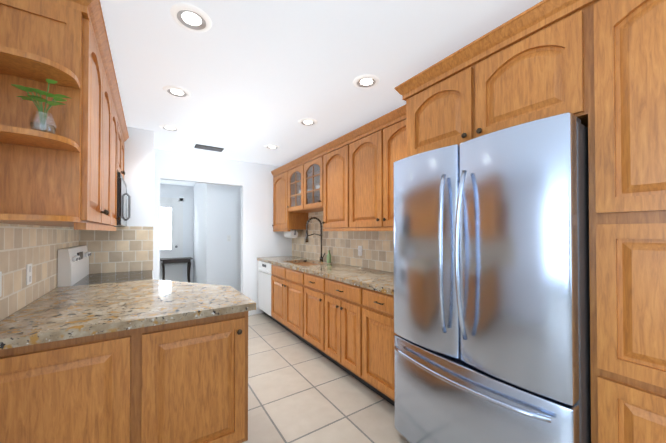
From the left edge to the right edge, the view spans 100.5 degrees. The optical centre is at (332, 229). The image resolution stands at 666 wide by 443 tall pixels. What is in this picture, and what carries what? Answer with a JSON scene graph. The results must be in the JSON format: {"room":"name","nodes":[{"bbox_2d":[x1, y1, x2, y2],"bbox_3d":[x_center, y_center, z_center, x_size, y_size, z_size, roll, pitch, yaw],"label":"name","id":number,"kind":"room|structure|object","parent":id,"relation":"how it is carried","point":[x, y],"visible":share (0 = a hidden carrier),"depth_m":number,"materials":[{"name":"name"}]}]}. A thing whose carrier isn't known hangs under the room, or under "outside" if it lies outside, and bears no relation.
{"room":"kitchen","nodes":[
{"label":"kitchen","id":0,"kind":"room"},
{"bbox_2d":[124,126,142,226],"bbox_3d":[-2.307,0.131,2.895,0.520,2.440,0.100,0,-1,-34],"label":"wall","id":1,"kind":"structure","parent":0,"point":[133,160],"depth_m":2.97,"materials":[{"name":"white paint"}]},
{"bbox_2d":[143,129,153,227],"bbox_3d":[-2.268,0.136,3.396,0.100,2.440,0.890,0,-1,-34],"label":"wall","id":2,"kind":"structure","parent":0,"point":[148,178],"depth_m":3.03,"materials":[{"name":"white paint"}]},
{"bbox_2d":[160,183,192,282],"bbox_3d":[-3.959,0.169,6.432,3.640,2.440,0.120,0,-1,-34],"label":"wall","id":3,"kind":"structure","parent":0,"point":[185,192],"depth_m":6.65,"materials":[{"name":"white paint"}]},
{"bbox_2d":[159,197,182,281],"bbox_3d":[-3.991,0.327,6.280,1.040,2.120,0.087,0,-1,-34],"label":"hall door","id":4,"kind":"structure","parent":3,"relation":"in","point":[171,227],"depth_m":6.46,"materials":[{"name":"white"}]},
{"bbox_2d":[193,183,240,291],"bbox_3d":[-2.380,0.167,6.268,1.190,2.440,1.900,0,-1,-34],"label":"wall","id":5,"kind":"structure","parent":0,"point":[216,222],"depth_m":5.36,"materials":[{"name":"white paint"}]},
{"bbox_2d":[153,149,291,313],"bbox_3d":[-1.589,0.146,4.308,2.040,2.440,0.120,0,-1,-34],"label":"wall","id":6,"kind":"structure","parent":0,"point":[260,237],"depth_m":4.38,"materials":[{"name":"white paint"}]},
{"bbox_2d":[248,310,255,315],"bbox_3d":[-3.071,1.330,5.081,3.640,0.090,3.092,0,-1,-34],"label":"baseboard","id":7,"kind":"structure","parent":6,"relation":"attached to","point":[252,312],"depth_m":4.41,"materials":[{"name":"white"}]},
{"bbox_2d":[100,0,542,185],"bbox_3d":[-1.288,-1.158,2.025,8.000,0.120,13.000,0,-1,-34],"label":"ceiling","id":8,"kind":"structure","parent":0,"point":[253,77],"depth_m":1.82,"materials":[{"name":"white paint"}]},
{"bbox_2d":[159,124,179,131],"bbox_3d":[-1.753,-1.082,2.977,0.195,0.011,0.195,0,-1,32],"label":"recessed light","id":9,"kind":"object","parent":8,"relation":"in","point":[164,126],"depth_m":2.96,"materials":[{"name":"white"}]},
{"bbox_2d":[163,85,190,97],"bbox_3d":[-1.244,-1.090,2.210,0.195,0.011,0.195,1,-1,-40],"label":"recessed light","id":10,"kind":"object","parent":8,"relation":"in","point":[175,91],"depth_m":2.20,"materials":[{"name":"white"}]},
{"bbox_2d":[170,3,211,31],"bbox_3d":[-0.741,-1.098,1.452,0.195,0.011,0.195,1,-1,-40],"label":"recessed light","id":11,"kind":"object","parent":8,"relation":"in","point":[190,17],"depth_m":1.44,"materials":[{"name":"white"}]},
{"bbox_2d":[194,144,223,151],"bbox_3d":[-1.646,-1.074,3.684,0.340,0.012,0.170,0,-1,-34],"label":"ceiling vent","id":12,"kind":"object","parent":8,"relation":"in","point":[205,147],"visible":0.96,"depth_m":3.67,"materials":[{"name":"grey metal"}]},
{"bbox_2d":[265,144,279,148],"bbox_3d":[-0.797,-1.075,3.635,0.195,0.011,0.195,0,-1,17],"label":"recessed light","id":13,"kind":"object","parent":8,"relation":"in","point":[270,146],"depth_m":3.61,"materials":[{"name":"white"}]},
{"bbox_2d":[298,118,317,125],"bbox_3d":[-0.255,-1.084,2.818,0.195,0.011,0.195,0,-1,32],"label":"recessed light","id":14,"kind":"object","parent":8,"relation":"in","point":[305,121],"depth_m":2.81,"materials":[{"name":"white"}]},
{"bbox_2d":[353,74,379,88],"bbox_3d":[0.248,-1.092,2.060,0.195,0.011,0.195,0,-1,17],"label":"recessed light","id":15,"kind":"object","parent":8,"relation":"in","point":[366,81],"depth_m":2.05,"materials":[{"name":"white"}]},
{"bbox_2d":[242,313,409,442],"bbox_3d":[-1.288,1.391,1.998,8.000,0.100,13.000,0,-1,-34],"label":"floor","id":16,"kind":"structure","parent":0,"point":[300,391],"depth_m":2.18,"materials":[{"name":"tile"}]},
{"bbox_2d":[0,331,139,442],"bbox_3d":[-1.498,0.903,1.683,0.528,0.870,1.238,0,-1,-34],"label":"base cabinet","id":17,"kind":"object","parent":16,"relation":"on","point":[73,390],"depth_m":1.20,"materials":[{"name":"wood"}]},
{"bbox_2d":[0,279,255,350],"bbox_3d":[-1.250,0.450,1.835,1.088,0.040,1.270,0,-1,-34],"label":"countertop","id":18,"kind":"structure","parent":17,"relation":"on","point":[80,312],"depth_m":1.49,"materials":[{"name":"beige stone"}]},
{"bbox_2d":[57,245,152,286],"bbox_3d":[-1.990,0.752,2.563,0.665,1.190,0.757,0,-1,-34],"label":"range","id":19,"kind":"object","parent":16,"relation":"on","point":[73,265],"visible":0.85,"depth_m":2.34,"materials":[{"name":"white metal"}]},
{"bbox_2d":[160,257,192,281],"bbox_3d":[-3.581,1.029,6.332,0.630,0.722,0.350,0,-1,-34],"label":"console table","id":20,"kind":"object","parent":16,"relation":"on","point":[176,260],"visible":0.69,"depth_m":6.27,"materials":[{"name":"black wood"}]},
{"bbox_2d":[140,311,247,442],"bbox_3d":[-1.054,0.906,1.978,0.538,0.870,1.238,0,-1,-34],"label":"base cabinet","id":21,"kind":"object","parent":16,"relation":"on","point":[153,361],"depth_m":1.46,"materials":[{"name":"wood"}]},
{"bbox_2d":[258,261,276,321],"bbox_3d":[-0.804,0.934,4.374,0.610,0.865,0.567,0,-1,-34],"label":"dishwasher","id":22,"kind":"object","parent":16,"relation":"on","point":[264,284],"visible":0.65,"depth_m":4.19,"materials":[{"name":"white metal"}]},
{"bbox_2d":[271,264,296,336],"bbox_3d":[-0.343,0.925,3.695,0.608,0.870,1.067,0,-1,-34],"label":"base cabinet","id":23,"kind":"object","parent":16,"relation":"on","point":[283,280],"depth_m":3.57,"materials":[{"name":"brown wood"}]},
{"bbox_2d":[297,268,316,350],"bbox_3d":[0.040,0.918,3.119,0.608,0.870,0.584,0,-1,-34],"label":"base cabinet","id":24,"kind":"object","parent":16,"relation":"on","point":[306,281],"depth_m":3.08,"materials":[{"name":"brown wood"}]},
{"bbox_2d":[317,276,352,376],"bbox_3d":[0.325,0.914,2.690,0.608,0.870,0.714,0,-1,-34],"label":"base cabinet","id":25,"kind":"object","parent":16,"relation":"on","point":[341,316],"depth_m":2.61,"materials":[{"name":"brown wood"}]},
{"bbox_2d":[353,284,395,406],"bbox_3d":[0.592,0.910,2.287,0.608,0.870,0.522,0,-1,-34],"label":"base cabinet","id":26,"kind":"object","parent":16,"relation":"on","point":[373,309],"depth_m":2.16,"materials":[{"name":"brown wood"}]},
{"bbox_2d":[257,256,393,291],"bbox_3d":[-0.119,0.466,3.354,0.618,0.040,3.080,0,-1,-34],"label":"countertop","id":27,"kind":"structure","parent":26,"relation":"on","point":[372,278],"depth_m":2.88,"materials":[{"name":"beige stone"}]},
{"bbox_2d":[293,260,312,263],"bbox_3d":[-0.371,0.579,3.744,0.430,0.202,0.700,0,-1,-34],"label":"sink","id":28,"kind":"object","parent":27,"relation":"in","point":[294,261],"depth_m":4.05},
{"bbox_2d":[305,217,324,260],"bbox_3d":[-0.231,0.139,3.782,0.279,0.621,0.152,0,-1,-34],"label":"faucet","id":29,"kind":"object","parent":27,"relation":"on","point":[321,237],"visible":1,"depth_m":3.83,"materials":[{"name":"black metal"}]},
{"bbox_2d":[327,250,330,262],"bbox_3d":[-0.052,0.355,3.682,0.060,0.188,0.058,0,-1,-34],"label":"soap bottle","id":30,"kind":"object","parent":27,"relation":"on","point":[328,257],"visible":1,"depth_m":3.66,"materials":[{"name":"green"}]},
{"bbox_2d":[393,112,590,442],"bbox_3d":[0.906,0.445,1.592,0.823,1.785,0.920,0,-1,-34],"label":"fridge","id":31,"kind":"object","parent":16,"relation":"on","point":[491,294],"visible":1,"depth_m":1.24,"materials":[{"name":"grey metal"}]},
{"bbox_2d":[578,0,665,442],"bbox_3d":[1.446,0.166,1.011,0.610,2.330,0.630,0,-1,-34],"label":"tall cabinet","id":32,"kind":"object","parent":16,"relation":"on","point":[597,68],"depth_m":1.02,"materials":[{"name":"brown wood"}]},
{"bbox_2d":[402,0,581,156],"bbox_3d":[1.013,-0.727,1.672,0.610,0.530,0.934,0,-1,-34],"label":"upper cabinet","id":33,"kind":"object","parent":0,"relation":"attached to","point":[524,70],"depth_m":1.38,"materials":[{"name":"brown wood"}]},
{"bbox_3d":[-1.703,0.115,1.406,0.120,2.440,3.250,0,-1,-34],"label":"wall","id":34,"kind":"structure","parent":0,"visible":0},
{"bbox_2d":[0,0,81,221],"bbox_3d":[-1.139,-0.469,0.989,0.328,0.878,0.200,0,-1,-34],"label":"shelf","id":35,"kind":"object","parent":34,"relation":"attached to","point":[40,171],"visible":1,"depth_m":1.07,"materials":[{"name":"brown wood"}]},
{"bbox_2d":[11,79,71,133],"bbox_3d":[-1.059,-0.439,1.012,0.154,0.197,0.126,0,-1,-34],"label":"potted plant","id":36,"kind":"object","parent":35,"relation":"on","point":[42,125],"visible":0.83,"depth_m":1.01,"materials":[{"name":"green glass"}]},
{"bbox_2d":[0,0,115,227],"bbox_3d":[-1.444,-0.509,1.467,0.348,0.970,0.930,0,-1,-34],"label":"upper cabinet","id":37,"kind":"object","parent":34,"relation":"attached to","point":[104,134],"depth_m":1.37,"materials":[{"name":"brown wood"}]},
{"bbox_2d":[116,100,119,225],"bbox_3d":[-1.772,-0.504,1.961,0.348,0.970,0.500,0,-1,-34],"label":"upper cabinet","id":38,"kind":"object","parent":34,"relation":"attached to","point":[117,101],"depth_m":2.25,"materials":[{"name":"brown wood"}]},
{"bbox_2d":[120,116,127,178],"bbox_3d":[-2.122,-0.732,2.492,0.348,0.503,0.768,0,-1,-34],"label":"upper cabinet","id":39,"kind":"object","parent":34,"relation":"attached to","point":[123,135],"depth_m":2.61,"materials":[{"name":"brown wood"}]},
{"bbox_2d":[114,172,130,226],"bbox_3d":[-2.095,-0.248,2.503,0.412,0.440,0.757,0,-1,-34],"label":"microwave","id":40,"kind":"object","parent":39,"relation":"attached to","point":[122,194],"visible":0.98,"depth_m":2.40,"materials":[{"name":"black plastic"}]},
{"bbox_3d":[0.461,0.134,3.173,0.120,2.440,13.000,0,-1,-34],"label":"wall","id":41,"kind":"structure","parent":0,"visible":0},
{"bbox_2d":[0,223,79,320],"bbox_3d":[-1.816,0.203,1.691,0.008,0.490,2.450,0,-1,-34],"label":"tile backsplash","id":42,"kind":"structure","parent":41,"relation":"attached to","point":[20,245],"depth_m":1.58,"materials":[{"name":"tile"}]},
{"bbox_2d":[0,272,1,296],"bbox_3d":[-1.513,0.253,1.249,0.007,0.115,0.075,0,-1,-34],"label":"electrical outlet","id":43,"kind":"object","parent":42,"relation":"attached to","point":[0,284],"visible":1,"depth_m":1.27,"materials":[{"name":"white plastic"}]},
{"bbox_2d":[26,263,31,284],"bbox_3d":[-1.734,0.257,1.582,0.007,0.115,0.075,0,-1,-34],"label":"electrical outlet","id":44,"kind":"object","parent":42,"relation":"attached to","point":[28,274],"visible":0.98,"depth_m":1.57,"materials":[{"name":"white plastic"}]},
{"bbox_2d":[80,226,152,273],"bbox_3d":[-2.224,0.216,2.885,0.588,0.490,0.008,0,-1,-34],"label":"tile backsplash","id":45,"kind":"structure","parent":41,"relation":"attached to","point":[125,249],"depth_m":2.88,"materials":[{"name":"tile"}]},
{"bbox_2d":[271,164,310,230],"bbox_3d":[-0.674,-0.477,4.447,0.350,0.970,0.661,0,-1,-34],"label":"upper cabinet","id":46,"kind":"object","parent":41,"relation":"attached to","point":[292,182],"depth_m":4.19,"materials":[{"name":"brown wood"}]},
{"bbox_2d":[284,230,297,237],"bbox_3d":[-0.679,0.077,4.457,0.124,0.135,0.330,0,-1,-34],"label":"paper towel holder","id":47,"kind":"object","parent":46,"relation":"attached to","point":[291,234],"visible":1,"depth_m":4.36,"materials":[{"name":"white paper"}]},
{"bbox_2d":[319,136,358,230],"bbox_3d":[0.166,-0.491,3.182,0.350,0.970,0.645,0,-1,-34],"label":"upper cabinet","id":48,"kind":"object","parent":41,"relation":"attached to","point":[331,155],"depth_m":3.13,"materials":[{"name":"brown wood"}]},
{"bbox_2d":[292,211,393,271],"bbox_3d":[0.148,0.083,3.530,0.008,0.770,3.100,0,-1,-34],"label":"tile backsplash","id":49,"kind":"structure","parent":41,"relation":"attached to","point":[377,246],"depth_m":3.47,"materials":[{"name":"tile"}]},
{"bbox_2d":[358,246,361,255],"bbox_3d":[0.318,0.255,3.257,0.007,0.115,0.075,0,-1,-34],"label":"electrical outlet","id":50,"kind":"object","parent":49,"relation":"attached to","point":[359,250],"visible":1,"depth_m":3.25,"materials":[{"name":"white plastic"}]},
{"bbox_2d":[343,104,405,227],"bbox_3d":[0.560,-0.497,2.587,0.350,0.970,1.050,0,-1,-34],"label":"upper cabinet","id":51,"kind":"object","parent":41,"relation":"attached to","point":[345,182],"depth_m":2.56,"materials":[{"name":"brown wood"}]}
]}

